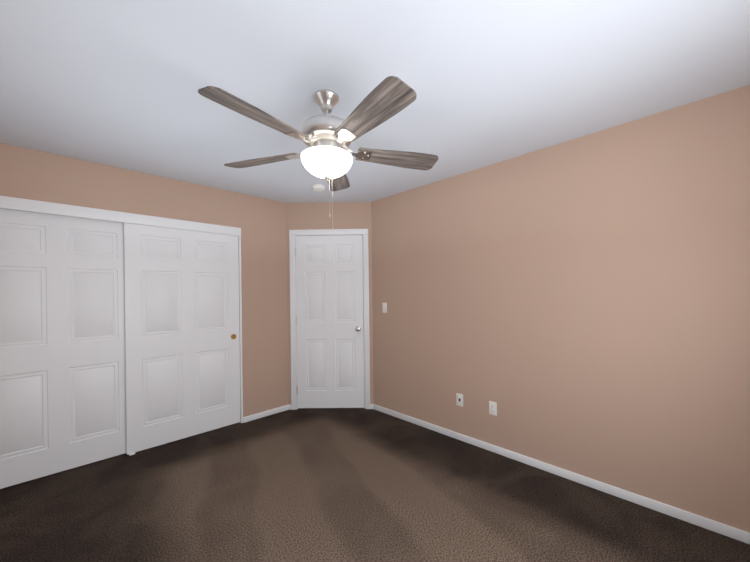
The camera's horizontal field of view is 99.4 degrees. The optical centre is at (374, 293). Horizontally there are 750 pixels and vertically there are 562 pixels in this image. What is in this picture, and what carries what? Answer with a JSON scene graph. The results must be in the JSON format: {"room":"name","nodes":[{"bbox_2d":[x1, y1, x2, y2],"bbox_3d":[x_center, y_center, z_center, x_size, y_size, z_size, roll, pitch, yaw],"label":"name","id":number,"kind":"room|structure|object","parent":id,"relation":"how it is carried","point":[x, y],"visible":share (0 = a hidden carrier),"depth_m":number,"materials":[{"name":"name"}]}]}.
{"room":"empty bedroom","nodes":[
{"label":"empty bedroom","id":0,"kind":"room"},
{"bbox_2d":[0,143,287,416],"bbox_3d":[-1.997,0.160,2.967,2.520,2.470,0.140,-1,0,-45],"label":"wall","id":1,"kind":"structure","parent":0,"point":[27,173],"depth_m":3.33,"materials":[{"name":"beige paint"}]},
{"bbox_2d":[0,208,125,488],"bbox_3d":[-2.481,0.382,2.488,0.968,2.015,0.038,-1,0,-45],"label":"closet door","id":2,"kind":"structure","parent":1,"relation":"in","point":[62,362],"depth_m":2.48,"materials":[{"name":"white wood"}]},
{"bbox_2d":[0,196,242,455],"bbox_3d":[-2.156,0.350,2.796,1.906,2.094,0.156,-1,0,-45],"label":"trim","id":3,"kind":"structure","parent":1,"relation":"attached to","point":[19,204],"depth_m":2.75,"materials":[{"name":"white wood"}]},
{"bbox_2d":[124,223,239,454],"bbox_3d":[-1.813,0.373,3.086,0.968,2.015,0.038,-1,0,-45],"label":"closet door","id":4,"kind":"structure","parent":1,"relation":"in","point":[182,343],"depth_m":3.02,"materials":[{"name":"white wood"}]},
{"bbox_2d":[243,405,290,422],"bbox_3d":[-1.209,1.356,3.609,0.568,0.060,0.030,-1,0,-45],"label":"baseboard","id":5,"kind":"structure","parent":1,"relation":"attached to","point":[287,407],"depth_m":3.60,"materials":[{"name":"white wood"}]},
{"bbox_2d":[286,202,373,404],"bbox_3d":[-0.540,0.142,3.866,1.318,2.470,0.140,-1,0,0],"label":"wall","id":6,"kind":"structure","parent":0,"point":[346,215],"depth_m":3.79,"materials":[{"name":"beige paint"}]},
{"bbox_2d":[289,229,369,409],"bbox_3d":[-0.538,0.304,3.858,0.940,2.146,0.157,-1,0,0],"label":"door frame","id":7,"kind":"structure","parent":6,"relation":"attached to","point":[293,234],"depth_m":3.78,"materials":[{"name":"white wood"}]},
{"bbox_2d":[295,235,364,407],"bbox_3d":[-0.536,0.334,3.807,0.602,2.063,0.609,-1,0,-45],"label":"entry door","id":8,"kind":"structure","parent":6,"relation":"in","point":[330,321],"depth_m":3.80,"materials":[{"name":"white wood"}]},
{"bbox_2d":[0,407,749,561],"bbox_3d":[-0.256,1.426,1.726,3.520,0.100,4.330,-1,0,-45],"label":"floor","id":9,"kind":"structure","parent":0,"point":[333,485],"depth_m":2.05,"materials":[{"name":"carpet"}]},
{"bbox_2d":[0,0,749,202],"bbox_3d":[-0.286,-1.144,1.724,3.520,0.100,4.330,-1,0,-45],"label":"ceiling","id":10,"kind":"structure","parent":0,"point":[117,83],"depth_m":1.59,"materials":[{"name":"white paint"}]},
{"bbox_2d":[198,76,437,229],"bbox_3d":[-0.267,-0.739,1.733,1.284,0.710,1.284,-1,0,-45],"label":"ceiling fan","id":11,"kind":"object","parent":10,"relation":"hanging from","point":[326,139],"visible":1,"depth_m":1.64,"materials":[{"name":"brown wood"}]},
{"bbox_2d":[312,184,324,191],"bbox_3d":[-0.573,-1.071,3.230,0.134,0.041,0.134,-1,0,-45],"label":"smoke detector","id":12,"kind":"object","parent":10,"relation":"attached to","point":[318,187],"visible":0.98,"depth_m":3.19,"materials":[{"name":"white plastic"}]},
{"bbox_2d":[371,85,749,532],"bbox_3d":[1.186,0.123,2.654,0.140,2.470,3.330,-1,0,-45],"label":"wall","id":13,"kind":"structure","parent":0,"point":[580,305],"depth_m":2.20,"materials":[{"name":"beige paint"}]},
{"bbox_2d":[382,303,386,312],"bbox_3d":[0.107,0.160,3.640,0.016,0.115,0.070,-1,0,-45],"label":"light switch","id":14,"kind":"object","parent":13,"relation":"attached to","point":[384,307],"visible":1,"depth_m":3.64,"materials":[{"name":"white plastic"}]},
{"bbox_2d":[456,393,462,406],"bbox_3d":[0.786,0.988,2.960,0.016,0.115,0.070,-1,0,-45],"label":"jack","id":15,"kind":"object","parent":13,"relation":"attached to","point":[459,399],"visible":1,"depth_m":2.96,"materials":[{"name":"white plastic"}]},
{"bbox_2d":[489,401,496,415],"bbox_3d":[1.013,0.985,2.734,0.010,0.115,0.070,-1,0,-45],"label":"duplex electrical outlet","id":16,"kind":"object","parent":13,"relation":"attached to","point":[492,408],"visible":1,"depth_m":2.73,"materials":[{"name":"white plastic"}]},
{"bbox_2d":[370,404,749,543],"bbox_3d":[1.131,1.329,2.605,0.032,0.060,3.356,-1,0,-45],"label":"baseboard","id":17,"kind":"structure","parent":13,"relation":"attached to","point":[712,525],"depth_m":2.20,"materials":[{"name":"white wood"}]}
]}

